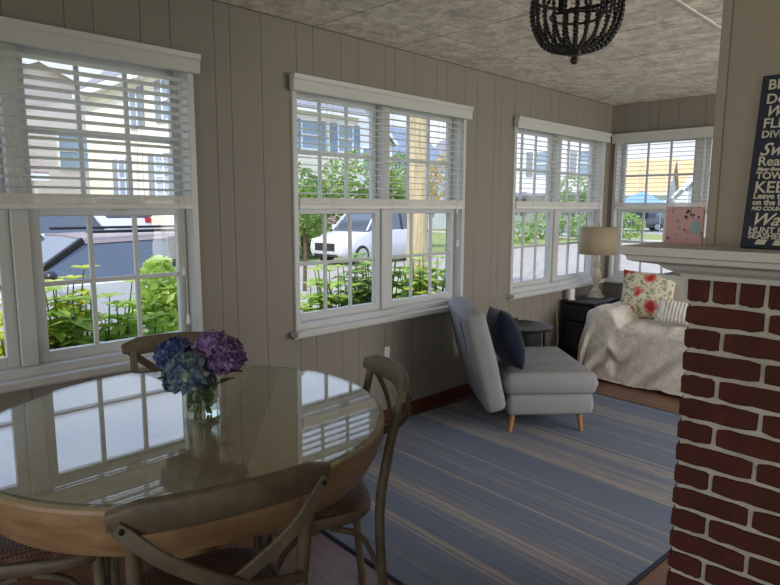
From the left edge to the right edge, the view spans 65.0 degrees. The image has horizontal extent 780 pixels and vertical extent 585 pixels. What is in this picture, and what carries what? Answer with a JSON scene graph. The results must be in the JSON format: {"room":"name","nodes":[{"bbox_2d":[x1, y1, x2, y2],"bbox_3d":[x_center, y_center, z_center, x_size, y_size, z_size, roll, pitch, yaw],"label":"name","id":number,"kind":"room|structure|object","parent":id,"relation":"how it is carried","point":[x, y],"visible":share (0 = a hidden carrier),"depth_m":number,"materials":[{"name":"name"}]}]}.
{"room":"dining room","nodes":[
{"label":"dining room","id":0,"kind":"room"},
{"bbox_2d":[0,0,612,413],"bbox_3d":[-1.176,-0.242,3.083,0.140,2.645,9.920,8,11,44],"label":"wall","id":1,"kind":"structure","parent":0,"point":[242,98],"depth_m":3.51,"materials":[{"name":"paint"}]},
{"bbox_2d":[0,43,202,393],"bbox_3d":[-1.577,-0.339,2.604,0.209,1.518,1.660,8,11,44],"label":"window","id":2,"kind":"structure","parent":1,"relation":"in","point":[28,362],"depth_m":2.76,"materials":[{"name":"white plastic"}]},
{"bbox_2d":[0,16,200,323],"bbox_3d":[-1.539,-0.433,2.554,0.091,1.336,1.634,8,11,44],"label":"blind","id":3,"kind":"object","parent":2,"relation":"attached to","point":[13,31],"visible":1,"depth_m":2.72,"materials":[{"name":"white plastic"}]},
{"bbox_2d":[290,91,466,339],"bbox_3d":[-0.025,-0.549,4.150,0.209,1.518,1.660,8,11,44],"label":"window","id":4,"kind":"structure","parent":1,"relation":"in","point":[382,309],"depth_m":4.15,"materials":[{"name":"white plastic"}]},
{"bbox_2d":[290,73,473,246],"bbox_3d":[0.013,-0.792,4.078,0.091,1.036,1.634,8,11,44],"label":"blind","id":5,"kind":"object","parent":4,"relation":"attached to","point":[303,83],"visible":0.9,"depth_m":3.93,"materials":[{"name":"white plastic"}]},
{"bbox_2d":[384,346,389,357],"bbox_3d":[-0.020,0.416,4.248,0.008,0.078,0.049,8,11,44],"label":"wall outlet","id":6,"kind":"object","parent":1,"relation":"attached to","point":[386,349],"visible":0.93,"depth_m":4.24,"materials":[{"name":"white plastic"}]},
{"bbox_2d":[383,383,473,422],"bbox_3d":[-1.172,1.023,3.153,0.026,0.088,9.780,8,11,44],"label":"baseboard","id":7,"kind":"structure","parent":1,"relation":"attached to","point":[423,403],"depth_m":4.67,"materials":[{"name":"brown wood"}]},
{"bbox_2d":[506,118,605,299],"bbox_3d":[1.572,-0.766,5.741,0.209,1.518,1.690,8,11,44],"label":"window","id":8,"kind":"structure","parent":1,"relation":"in","point":[551,282],"depth_m":5.74,"materials":[{"name":"white plastic"}]},
{"bbox_2d":[514,116,611,221],"bbox_3d":[1.610,-1.019,5.668,0.091,1.016,1.664,8,11,44],"label":"blind","id":9,"kind":"object","parent":8,"relation":"attached to","point":[521,122],"visible":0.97,"depth_m":5.56,"materials":[{"name":"white plastic"}]},
{"bbox_2d":[0,379,681,584],"bbox_3d":[0.484,1.361,1.536,4.980,0.120,10.060,8,11,44],"label":"floor","id":10,"kind":"structure","parent":0,"point":[330,563],"depth_m":2.60,"materials":[{"name":"brown wood"}]},
{"bbox_2d":[0,534,120,584],"bbox_3d":[-1.160,0.767,1.921,0.555,0.936,0.486,-3,9,-20],"label":"dining chair","id":11,"kind":"object","parent":10,"relation":"on","point":[17,560],"visible":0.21,"depth_m":1.78,"materials":[{"name":"wood"}]},
{"bbox_2d":[121,332,237,547],"bbox_3d":[-0.869,0.676,2.576,0.486,0.936,0.555,-2,8,-18],"label":"dining chair","id":12,"kind":"object","parent":10,"relation":"on","point":[137,346],"visible":0.11,"depth_m":2.69,"materials":[{"name":"wood"}]},
{"bbox_2d":[0,366,384,558],"bbox_3d":[-0.636,0.800,2.007,1.234,0.843,1.234,8,11,44],"label":"round dining table","id":13,"kind":"object","parent":10,"relation":"on","point":[69,457],"visible":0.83,"depth_m":1.70,"materials":[{"name":"brown wood"}]},
{"bbox_2d":[184,381,220,419],"bbox_3d":[-0.580,0.322,1.893,0.109,0.138,0.109,8,11,44],"label":"glass vase","id":14,"kind":"object","parent":13,"relation":"on","point":[202,409],"visible":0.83,"depth_m":1.86,"materials":[{"name":"clear glass"}]},
{"bbox_2d":[152,336,201,402],"bbox_3d":[-0.654,0.254,1.889,0.153,0.241,0.131,8,11,44],"label":"hydrangea","id":15,"kind":"object","parent":14,"relation":"in","point":[168,347],"visible":0.56,"depth_m":1.85,"materials":[{"name":"blue plant"}]},
{"bbox_2d":[157,376,201,397],"bbox_3d":[-0.634,0.299,1.874,0.090,0.155,0.138,8,11,44],"label":"hydrangea","id":16,"kind":"object","parent":14,"relation":"in","point":[195,394],"visible":0.07,"depth_m":1.86,"materials":[{"name":"blue plant"}]},
{"bbox_2d":[159,350,212,397],"bbox_3d":[-0.609,0.275,1.837,0.162,0.213,0.158,8,11,44],"label":"hydrangea","id":17,"kind":"object","parent":14,"relation":"in","point":[188,376],"visible":1,"depth_m":1.78,"materials":[{"name":"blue plant"}]},
{"bbox_2d":[191,329,234,401],"bbox_3d":[-0.552,0.242,1.914,0.126,0.257,0.123,-1,8,-8],"label":"hydrangea","id":18,"kind":"object","parent":14,"relation":"in","point":[203,342],"visible":0.38,"depth_m":1.89,"materials":[{"name":"purple plant"}]},
{"bbox_2d":[201,335,247,390],"bbox_3d":[-0.506,0.251,1.879,0.147,0.252,0.144,8,11,44],"label":"hydrangea","id":19,"kind":"object","parent":14,"relation":"in","point":[226,357],"visible":0.92,"depth_m":1.83,"materials":[{"name":"purple plant"}]},
{"bbox_2d":[104,461,330,584],"bbox_3d":[-0.458,0.823,1.552,0.486,0.936,0.555,-4,9,-30],"label":"dining chair","id":20,"kind":"object","parent":10,"relation":"on","point":[126,523],"visible":1,"depth_m":1.28,"materials":[{"name":"brown wood"}]},
{"bbox_2d":[252,354,410,584],"bbox_3d":[-0.225,0.730,2.217,0.555,0.936,0.486,-2,8,-17],"label":"dining chair","id":21,"kind":"object","parent":10,"relation":"on","point":[354,505],"visible":0.59,"depth_m":2.08,"materials":[{"name":"wood"}]},
{"bbox_2d":[321,393,681,584],"bbox_3d":[0.860,0.991,3.692,2.904,0.013,2.030,-7,11,-41],"label":"area rug","id":22,"kind":"object","parent":10,"relation":"on","point":[471,500],"visible":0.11,"depth_m":3.17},
{"bbox_2d":[448,297,598,431],"bbox_3d":[0.905,0.478,4.383,0.924,0.820,0.868,0,8,-3],"label":"chair","id":23,"kind":"object","parent":22,"relation":"on","point":[550,381],"visible":0.98,"depth_m":4.02,"materials":[{"name":"grey fabric"}]},
{"bbox_2d":[486,306,524,369],"bbox_3d":[0.787,0.302,4.169,0.242,0.436,0.474,0,8,0],"label":"throw cushion","id":24,"kind":"object","parent":23,"relation":"on","point":[505,333],"visible":0.94,"depth_m":3.99,"materials":[{"name":"blue fabric"}]},
{"bbox_2d":[494,346,598,394],"bbox_3d":[1.043,0.549,4.415,0.644,0.152,0.840,0,8,-3],"label":"seat cushion","id":25,"kind":"object","parent":23,"relation":"on","point":[546,370],"depth_m":4.03,"materials":[{"name":"grey fabric"}]},
{"bbox_2d":[503,390,593,414],"bbox_3d":[1.040,0.687,4.435,0.587,0.140,0.832,0,8,-3],"label":"chair base","id":26,"kind":"object","parent":23,"relation":"on","point":[546,402],"depth_m":4.03,"materials":[{"name":"grey fabric"}]},
{"bbox_2d":[518,320,552,346],"bbox_3d":[1.084,0.531,5.034,0.476,0.536,0.476,8,11,44],"label":"round side table","id":27,"kind":"object","parent":22,"relation":"on","point":[531,331],"visible":0.34,"depth_m":4.89,"materials":[{"name":"black paint"}]},
{"bbox_2d":[556,311,557,346],"bbox_3d":[1.569,0.448,5.757,0.040,0.522,0.238,2,8,11],"label":"power cord","id":28,"kind":"object","parent":10,"relation":"on","point":[556,311],"visible":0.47,"depth_m":5.83,"materials":[{"name":"black plastic"}]},
{"bbox_2d":[561,294,618,359],"bbox_3d":[1.927,0.370,5.938,0.340,0.625,0.531,8,11,44],"label":"end table","id":29,"kind":"object","parent":10,"relation":"on","point":[574,312],"visible":0.35,"depth_m":5.79,"materials":[{"name":"black paint"}]},
{"bbox_2d":[566,288,574,299],"bbox_3d":[1.731,0.011,5.851,0.084,0.108,0.084,8,11,44],"label":"candle","id":30,"kind":"object","parent":29,"relation":"on","point":[570,292],"visible":1,"depth_m":5.82,"materials":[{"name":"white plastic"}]},
{"bbox_2d":[579,222,616,298],"bbox_3d":[2.004,-0.312,5.917,0.340,0.731,0.340,8,11,44],"label":"table lamp","id":31,"kind":"object","parent":29,"relation":"on","point":[594,240],"visible":1,"depth_m":5.78,"materials":[{"name":"fabric"}]},
{"bbox_2d":[673,284,686,301],"bbox_3d":[2.772,0.389,5.137,1.780,0.819,0.913,8,11,44],"label":"loveseat","id":32,"kind":"object","parent":10,"relation":"on","point":[678,295],"visible":0.02,"depth_m":5.58,"materials":[{"name":"beige fabric"}]},
{"bbox_2d":[577,301,688,395],"bbox_3d":[2.378,0.459,5.209,1.407,0.640,0.736,8,11,44],"label":"throw blanket","id":33,"kind":"object","parent":32,"relation":"on","point":[619,346],"visible":0.55,"depth_m":5.16,"materials":[{"name":"beige fabric"}]},
{"bbox_2d":[620,269,675,319],"bbox_3d":[2.304,0.029,5.490,0.466,0.439,0.215,6,10,33],"label":"floral cushion","id":34,"kind":"object","parent":33,"relation":"on","point":[642,291],"visible":0.73,"depth_m":5.44,"materials":[{"name":"fabric"}]},
{"bbox_2d":[653,297,688,325],"bbox_3d":[2.436,0.175,5.080,0.454,0.225,0.145,6,10,37],"label":"striped cushion","id":35,"kind":"object","parent":33,"relation":"on","point":[668,311],"visible":0.62,"depth_m":5.09,"materials":[{"name":"fabric"}]},
{"bbox_2d":[619,238,779,584],"bbox_3d":[1.813,0.649,1.233,2.535,1.392,0.735,8,11,44],"label":"brick fireplace","id":36,"kind":"object","parent":10,"relation":"on","point":[725,515],"visible":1,"depth_m":1.72,"materials":[{"name":"red brick"}]},
{"bbox_2d":[664,207,704,244],"bbox_3d":[0.909,-0.207,1.877,0.037,0.112,0.113,-7,11,-42],"label":"greeting card","id":37,"kind":"object","parent":36,"relation":"on","point":[683,225],"visible":1,"depth_m":1.86,"materials":[{"name":"pink paper"}]},
{"bbox_2d":[619,238,779,285],"bbox_3d":[1.816,0.005,1.142,2.534,0.092,0.735,8,11,44],"label":"mantel shelf","id":38,"kind":"object","parent":36,"relation":"attached to","point":[696,264],"depth_m":1.65,"materials":[{"name":"white wood"}]},
{"bbox_2d":[740,74,779,249],"bbox_3d":[1.104,-0.330,1.545,0.062,0.466,0.349,-7,11,-44],"label":"wooden sign","id":39,"kind":"object","parent":36,"relation":"on","point":[761,224],"visible":1,"depth_m":1.63,"materials":[{"name":"black wood"}]},
{"bbox_2d":[214,0,722,105],"bbox_3d":[0.610,-1.272,1.165,5.140,0.150,10.220,8,11,44],"label":"ceiling","id":40,"kind":"structure","parent":0,"point":[661,49],"depth_m":3.74,"materials":[{"name":"paint"}]},
{"bbox_2d":[529,0,625,64],"bbox_3d":[0.746,-1.147,2.446,0.367,0.454,0.367,1,8,7],"label":"chandelier","id":41,"kind":"object","parent":40,"relation":"hanging from","point":[574,50],"visible":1,"depth_m":2.40,"materials":[{"name":"metal"}]},
{"bbox_2d":[673,0,720,29],"bbox_3d":[0.018,-1.264,1.646,0.016,0.006,9.780,8,11,44],"label":"trim","id":42,"kind":"structure","parent":40,"relation":"attached to","point":[684,5],"depth_m":3.25,"materials":[{"name":"white wood"}]},
{"bbox_2d":[603,94,715,301],"bbox_3d":[3.989,-0.463,4.830,4.700,2.645,0.140,8,11,44],"label":"wall","id":43,"kind":"structure","parent":0,"point":[695,111],"depth_m":5.97,"materials":[{"name":"paint"}]},
{"bbox_2d":[603,137,712,284],"bbox_3d":[2.908,-0.770,5.815,1.690,1.518,0.209,8,11,44],"label":"window","id":44,"kind":"structure","parent":43,"relation":"in","point":[615,275],"depth_m":6.22,"materials":[{"name":"white plastic"}]},
{"bbox_2d":[612,126,713,209],"bbox_3d":[2.873,-1.154,5.724,1.664,0.752,0.091,8,11,44],"label":"blind","id":45,"kind":"object","parent":44,"relation":"attached to","point":[699,132],"visible":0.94,"depth_m":5.93,"materials":[{"name":"white plastic"}]},
{"bbox_2d":[714,0,779,246],"bbox_3d":[1.982,-0.547,1.099,2.355,1.255,0.555,8,11,44],"label":"wall","id":46,"kind":"structure","parent":0,"point":[755,36],"depth_m":1.71,"materials":[{"name":"paint"}]},
{"bbox_2d":[705,0,733,245],"bbox_3d":[1.135,-0.727,1.913,0.026,1.135,0.553,8,11,44],"label":"trim","id":47,"kind":"structure","parent":46,"relation":"attached to","point":[728,5],"depth_m":1.75,"materials":[{"name":"paint"}]},
{"label":"outside","id":48,"kind":"structure","parent":0,"visible":0},
{"bbox_2d":[300,228,662,261],"bbox_3d":[22.477,-7.440,68.951,220.000,0.270,250.000,8,11,44],"label":"ground","id":49,"kind":"structure","parent":48,"point":[438,239],"depth_m":36.28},
{"bbox_2d":[22,58,90,200],"bbox_3d":[-19.457,-7.347,32.055,8.755,9.400,11.804,8,11,44],"label":"house","id":50,"kind":"structure","parent":49,"relation":"on","point":[50,153],"depth_m":29.61,"materials":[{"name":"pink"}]},
{"bbox_2d":[72,71,299,254],"bbox_3d":[-7.621,-5.442,22.974,8.800,8.280,4.930,8,11,44],"label":"house","id":51,"kind":"structure","parent":49,"relation":"on","point":[156,219],"depth_m":21.46,"materials":[{"name":"yellow"}]},
{"bbox_2d":[112,159,118,194],"bbox_3d":[-10.144,-4.208,22.662,0.440,1.400,0.057,8,11,44],"label":"shutter","id":52,"kind":"object","parent":51,"relation":"hanging from","point":[114,165],"depth_m":22.60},
{"bbox_2d":[125,158,133,194],"bbox_3d":[-9.300,-4.087,21.831,0.440,1.400,0.057,8,11,44],"label":"shutter","id":53,"kind":"object","parent":51,"relation":"hanging from","point":[125,158],"depth_m":21.89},
{"bbox_2d":[136,85,144,125],"bbox_3d":[-8.421,-6.289,20.648,0.440,1.300,0.057,8,11,44],"label":"shutter","id":54,"kind":"object","parent":51,"relation":"hanging from","point":[141,87],"depth_m":20.59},
{"bbox_2d":[147,156,154,194],"bbox_3d":[-7.982,-3.897,20.533,0.440,1.400,0.057,8,11,44],"label":"shutter","id":55,"kind":"object","parent":51,"relation":"hanging from","point":[150,158],"depth_m":20.49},
{"bbox_2d":[153,79,161,122],"bbox_3d":[-7.456,-6.150,19.699,0.440,1.300,0.057,8,11,44],"label":"shutter","id":56,"kind":"object","parent":51,"relation":"hanging from","point":[156,98],"depth_m":19.66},
{"bbox_2d":[163,153,171,195],"bbox_3d":[-7.138,-3.776,19.703,0.440,1.400,0.057,8,11,44],"label":"shutter","id":57,"kind":"object","parent":51,"relation":"hanging from","point":[165,159],"depth_m":19.70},
{"bbox_2d":[298,161,332,222],"bbox_3d":[-4.057,-3.436,24.801,2.714,3.838,4.305,8,11,44],"label":"bushy tree","id":58,"kind":"object","parent":49,"relation":"on","point":[301,174],"visible":0.06,"depth_m":24.73,"materials":[{"name":"green plant"}]},
{"bbox_2d":[299,216,340,255],"bbox_3d":[-3.958,-2.260,23.765,4.558,1.850,2.392,-6,10,-39],"label":"flowering bush","id":59,"kind":"object","parent":49,"relation":"on","point":[331,221],"visible":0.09,"depth_m":23.97,"materials":[{"name":"green plant"}]},
{"bbox_2d":[297,99,366,244],"bbox_3d":[-7.235,-7.463,33.008,8.730,9.480,8.300,8,11,44],"label":"house","id":60,"kind":"structure","parent":49,"relation":"on","point":[299,102],"depth_m":31.20,"materials":[{"name":"beige"}]},
{"bbox_2d":[297,118,300,148],"bbox_3d":[-4.557,-7.782,29.927,0.057,1.450,0.440,8,11,44],"label":"shutter","id":61,"kind":"object","parent":60,"relation":"hanging from","point":[298,122],"depth_m":30.00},
{"bbox_2d":[321,121,325,150],"bbox_3d":[-3.436,-7.934,31.044,0.057,1.450,0.440,8,11,44],"label":"shutter","id":62,"kind":"object","parent":60,"relation":"hanging from","point":[323,127],"depth_m":31.06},
{"bbox_2d":[330,122,337,151],"bbox_3d":[-2.900,-8.007,31.578,0.057,1.450,0.440,8,11,44],"label":"shutter","id":63,"kind":"object","parent":60,"relation":"hanging from","point":[335,128],"depth_m":31.56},
{"bbox_2d":[354,125,359,153],"bbox_3d":[-1.778,-8.159,32.695,0.057,1.450,0.440,8,11,44],"label":"shutter","id":64,"kind":"object","parent":60,"relation":"hanging from","point":[356,131],"depth_m":32.67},
{"bbox_2d":[314,149,405,223],"bbox_3d":[-1.383,-4.085,27.229,3.439,4.470,4.871,8,11,44],"label":"bushy tree","id":65,"kind":"object","parent":49,"relation":"on","point":[401,186],"visible":0.25,"depth_m":26.44,"materials":[{"name":"green plant"}]},
{"bbox_2d":[359,109,398,188],"bbox_3d":[-5.912,-9.572,44.774,9.755,10.380,8.874,8,11,44],"label":"house","id":66,"kind":"structure","parent":49,"relation":"on","point":[362,125],"depth_m":42.50,"materials":[{"name":"white"}]},
{"bbox_2d":[389,150,439,217],"bbox_3d":[0.781,-4.478,29.522,2.424,4.627,3.534,8,11,44],"label":"bushy tree","id":67,"kind":"object","parent":49,"relation":"on","point":[401,155],"visible":0.07,"depth_m":28.76,"materials":[{"name":"green plant"}]},
{"bbox_2d":[390,127,445,229],"bbox_3d":[-0.787,-10.172,54.210,9.730,8.980,9.700,8,11,44],"label":"house","id":68,"kind":"structure","parent":49,"relation":"on","point":[439,219],"depth_m":53.30,"materials":[{"name":"white"}]},
{"bbox_2d":[514,221,538,242],"bbox_3d":[6.002,-3.431,34.486,4.823,1.335,2.710,0,8,-1],"label":"shrub","id":69,"kind":"object","parent":49,"relation":"on","point":[530,235],"visible":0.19,"depth_m":34.09,"materials":[{"name":"green plant"}]},
{"bbox_2d":[514,134,588,235],"bbox_3d":[11.919,-8.985,46.233,9.814,8.980,10.350,4,9,23],"label":"house","id":70,"kind":"structure","parent":49,"relation":"on","point":[525,197],"depth_m":43.26,"materials":[{"name":"white"}]},
{"bbox_2d":[519,192,525,215],"bbox_3d":[9.575,-6.379,44.080,0.440,1.700,0.057,4,9,23],"label":"shutter","id":71,"kind":"object","parent":70,"relation":"hanging from","point":[523,198],"depth_m":44.00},
{"bbox_2d":[526,152,532,175],"bbox_3d":[9.921,-9.130,43.550,0.440,1.700,0.057,4,9,23],"label":"shutter","id":72,"kind":"object","parent":70,"relation":"hanging from","point":[527,156],"depth_m":43.53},
{"bbox_2d":[569,151,576,175],"bbox_3d":[12.685,-8.955,42.398,0.440,1.700,0.057,4,9,23],"label":"shutter","id":73,"kind":"object","parent":70,"relation":"hanging from","point":[574,162],"depth_m":42.36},
{"bbox_2d":[529,212,645,239],"bbox_3d":[12.141,-4.153,37.798,6.952,1.938,2.534,3,8,19],"label":"shrub","id":74,"kind":"object","parent":49,"relation":"on","point":[573,229],"visible":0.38,"depth_m":37.64,"materials":[{"name":"green plant"}]},
{"bbox_2d":[624,158,678,212],"bbox_3d":[28.619,-11.431,69.858,7.100,7.380,9.730,5,9,30],"label":"house","id":75,"kind":"structure","parent":49,"relation":"on","point":[652,186],"depth_m":67.07,"materials":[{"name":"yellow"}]},
{"bbox_2d":[671,175,692,202],"bbox_3d":[33.537,-10.144,65.916,4.900,5.980,6.755,6,10,34],"label":"house","id":76,"kind":"structure","parent":49,"relation":"on","point":[679,191],"depth_m":64.20,"materials":[{"name":"white"}]},
{"bbox_2d":[678,160,693,187],"bbox_3d":[39.644,-12.718,77.201,6.100,7.980,7.730,5,10,32],"label":"house","id":77,"kind":"structure","parent":49,"relation":"on","point":[682,168],"depth_m":76.83,"materials":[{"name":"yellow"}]},
{"bbox_2d":[682,178,692,202],"bbox_3d":[33.282,-10.485,56.874,9.299,9.180,9.755,6,10,36],"label":"house","id":78,"kind":"structure","parent":49,"relation":"on","point":[690,182],"depth_m":55.85,"materials":[{"name":"grey"}]},
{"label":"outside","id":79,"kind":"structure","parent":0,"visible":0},
{"bbox_2d":[300,243,672,312],"bbox_3d":[-6.533,0.796,9.514,12.700,0.300,64.000,8,11,44],"label":"ground","id":80,"kind":"structure","parent":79,"point":[528,257],"depth_m":20.54,"materials":[{"name":"grey concrete"}]},
{"bbox_2d":[40,216,114,236],"bbox_3d":[-6.280,-0.514,9.508,2.190,1.740,4.540,8,11,44],"label":"car","id":81,"kind":"object","parent":80,"relation":"on","point":[46,222],"visible":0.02,"depth_m":9.61,"materials":[{"name":"white metal"}]},
{"bbox_2d":[0,225,175,343],"bbox_3d":[-3.538,0.117,7.155,2.290,1.733,4.240,8,11,44],"label":"car","id":82,"kind":"object","parent":80,"relation":"on","point":[113,249],"visible":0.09,"depth_m":6.56,"materials":[{"name":"grey metal"}]},
{"bbox_2d":[44,270,57,279],"bbox_3d":[-3.271,-0.140,5.885,0.190,0.150,0.140,8,11,44],"label":"mirror","id":83,"kind":"object","parent":82,"relation":"attached to","point":[49,274],"depth_m":5.82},
{"bbox_2d":[298,177,328,290],"bbox_3d":[-1.986,-1.356,14.312,1.160,2.669,1.192,8,11,44],"label":"young tree","id":84,"kind":"object","parent":80,"relation":"on","point":[305,225],"visible":0.48,"depth_m":14.21,"materials":[{"name":"green plant"}]},
{"bbox_2d":[310,214,428,264],"bbox_3d":[-0.658,-2.117,22.294,2.240,1.953,4.740,7,11,40],"label":"car","id":85,"kind":"object","parent":80,"relation":"on","point":[337,240],"visible":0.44,"depth_m":21.06,"materials":[{"name":"white metal"}]},
{"bbox_2d":[315,242,334,250],"bbox_3d":[-2.174,-1.536,20.608,0.962,0.260,0.110,7,11,40],"label":"grille","id":86,"kind":"object","parent":85,"relation":"attached to","point":[318,245],"depth_m":20.56,"materials":[{"name":"black plastic"}]},
{"bbox_2d":[406,117,427,290],"bbox_3d":[0.512,-4.224,10.085,0.450,9.550,2.400,8,11,44],"label":"utility pole","id":87,"kind":"object","parent":80,"relation":"on","point":[420,220],"visible":0.41,"depth_m":10.31,"materials":[{"name":"brown wood"}]},
{"bbox_2d":[429,154,445,213],"bbox_3d":[2.855,-3.967,26.921,2.293,4.364,2.976,8,11,44],"label":"bushy tree","id":88,"kind":"object","parent":80,"relation":"on","point":[431,169],"visible":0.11,"depth_m":26.46,"materials":[{"name":"orange plant"}]},
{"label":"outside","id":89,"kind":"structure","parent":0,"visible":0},
{"bbox_3d":[-7.194,2.313,-1.289,1.750,0.310,27.600,8,11,44],"label":"ground","id":90,"kind":"structure","parent":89,"visible":0},
{"bbox_2d":[0,264,100,356],"bbox_3d":[-2.004,0.679,3.487,0.617,1.643,0.676,1,8,3],"label":"plant","id":91,"kind":"object","parent":90,"relation":"on","point":[66,306],"visible":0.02,"depth_m":3.49,"materials":[{"name":"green plant"}]},
{"bbox_2d":[45,279,147,348],"bbox_3d":[-1.774,0.709,3.625,0.628,1.549,0.640,0,8,-1],"label":"plant","id":92,"kind":"object","parent":90,"relation":"on","point":[86,322],"visible":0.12,"depth_m":3.41,"materials":[{"name":"green plant"}]},
{"bbox_2d":[60,300,177,347],"bbox_3d":[-1.577,0.752,3.730,0.658,1.436,0.621,2,8,12],"label":"plant","id":93,"kind":"object","parent":90,"relation":"on","point":[120,327],"visible":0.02,"depth_m":3.55,"materials":[{"name":"green plant"}]},
{"bbox_2d":[120,255,178,337],"bbox_3d":[-1.533,0.581,4.098,0.775,1.669,0.807,8,11,44],"label":"conical shrub","id":94,"kind":"object","parent":90,"relation":"on","point":[163,293],"visible":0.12,"depth_m":3.93,"materials":[{"name":"green plant"}]},
{"bbox_2d":[300,282,342,312],"bbox_3d":[-0.678,0.597,4.990,0.660,1.399,0.615,0,8,-4],"label":"plant","id":95,"kind":"object","parent":90,"relation":"on","point":[309,306],"visible":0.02,"depth_m":4.87,"materials":[{"name":"green plant"}]},
{"bbox_2d":[305,256,371,309],"bbox_3d":[-0.367,0.498,5.110,0.661,1.564,0.650,0,8,-2],"label":"plant","id":96,"kind":"object","parent":90,"relation":"on","point":[318,281],"visible":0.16,"depth_m":4.90,"materials":[{"name":"green plant"}]},
{"bbox_2d":[331,253,408,306],"bbox_3d":[-0.174,0.433,5.255,0.647,1.653,0.704,0,8,-3],"label":"plant","id":97,"kind":"object","parent":90,"relation":"on","point":[398,274],"visible":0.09,"depth_m":5.06,"materials":[{"name":"green plant"}]},
{"bbox_2d":[393,287,427,298],"bbox_3d":[0.032,0.571,5.771,0.663,1.238,0.584,2,8,10],"label":"plant","id":98,"kind":"object","parent":90,"relation":"on","point":[407,289],"visible":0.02,"depth_m":5.70,"materials":[{"name":"yellow plant"}]},
{"bbox_2d":[393,252,445,297],"bbox_3d":[0.325,0.376,5.994,0.621,1.566,0.652,0,8,0],"label":"plant","id":99,"kind":"object","parent":90,"relation":"on","point":[417,282],"visible":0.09,"depth_m":5.81,"materials":[{"name":"green plant"}]},
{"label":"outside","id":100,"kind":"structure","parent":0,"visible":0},
{"bbox_2d":[624,228,662,234],"bbox_3d":[34.930,-3.199,39.232,120.000,0.300,11.000,8,11,44],"label":"ground","id":101,"kind":"structure","parent":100,"point":[647,231],"depth_m":50.98,"materials":[{"name":"grey concrete"}]},
{"bbox_2d":[434,140,445,157],"bbox_3d":[8.749,-10.970,60.898,9.755,8.780,9.857,8,11,44],"label":"house","id":102,"kind":"structure","parent":101,"relation":"on","point":[442,147],"depth_m":62.46,"materials":[{"name":"grey"}]},
{"bbox_2d":[623,212,663,230],"bbox_3d":[21.392,-6.311,53.111,4.740,1.853,2.240,2,8,10],"label":"car","id":103,"kind":"object","parent":101,"relation":"on","point":[652,220],"visible":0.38,"depth_m":52.11,"materials":[{"name":"grey metal"}]},
{"bbox_2d":[625,192,664,232],"bbox_3d":[20.625,-6.650,50.276,3.414,3.310,3.414,5,9,29],"label":"canopy tent","id":104,"kind":"object","parent":101,"relation":"on","point":[627,200],"visible":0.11,"depth_m":49.05,"materials":[{"name":"blue fabric"}]},
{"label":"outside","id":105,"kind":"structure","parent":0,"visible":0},
{"bbox_2d":[432,231,661,241],"bbox_3d":[15.029,-3.078,37.661,54.000,0.310,1.700,8,11,44],"label":"ground","id":106,"kind":"structure","parent":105,"point":[432,231],"depth_m":38.20,"materials":[{"name":"grey concrete"}]},
{"bbox_2d":[560,175,587,237],"bbox_3d":[11.964,-5.638,39.901,2.275,4.130,2.259,8,11,44],"label":"bushy tree","id":107,"kind":"object","parent":106,"relation":"on","point":[584,196],"visible":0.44,"depth_m":39.54,"materials":[{"name":"green plant"}]},
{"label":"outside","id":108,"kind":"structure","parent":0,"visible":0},
{"bbox_3d":[-11.722,-0.868,19.835,9.400,0.660,6.500,8,11,44],"label":"ground","id":109,"kind":"structure","parent":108,"visible":0},
{"bbox_2d":[28,140,49,201],"bbox_3d":[-15.135,-3.628,21.960,4.730,4.180,4.000,8,11,44],"label":"house","id":110,"kind":"structure","parent":109,"relation":"on","point":[33,162],"depth_m":21.66,"materials":[{"name":"beige"}]},
{"bbox_2d":[74,198,152,228],"bbox_3d":[-9.241,-2.135,19.734,2.240,1.903,4.440,-6,10,-39],"label":"car","id":111,"kind":"object","parent":109,"relation":"on","point":[143,219],"visible":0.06,"depth_m":18.15,"materials":[{"name":"white metal"}]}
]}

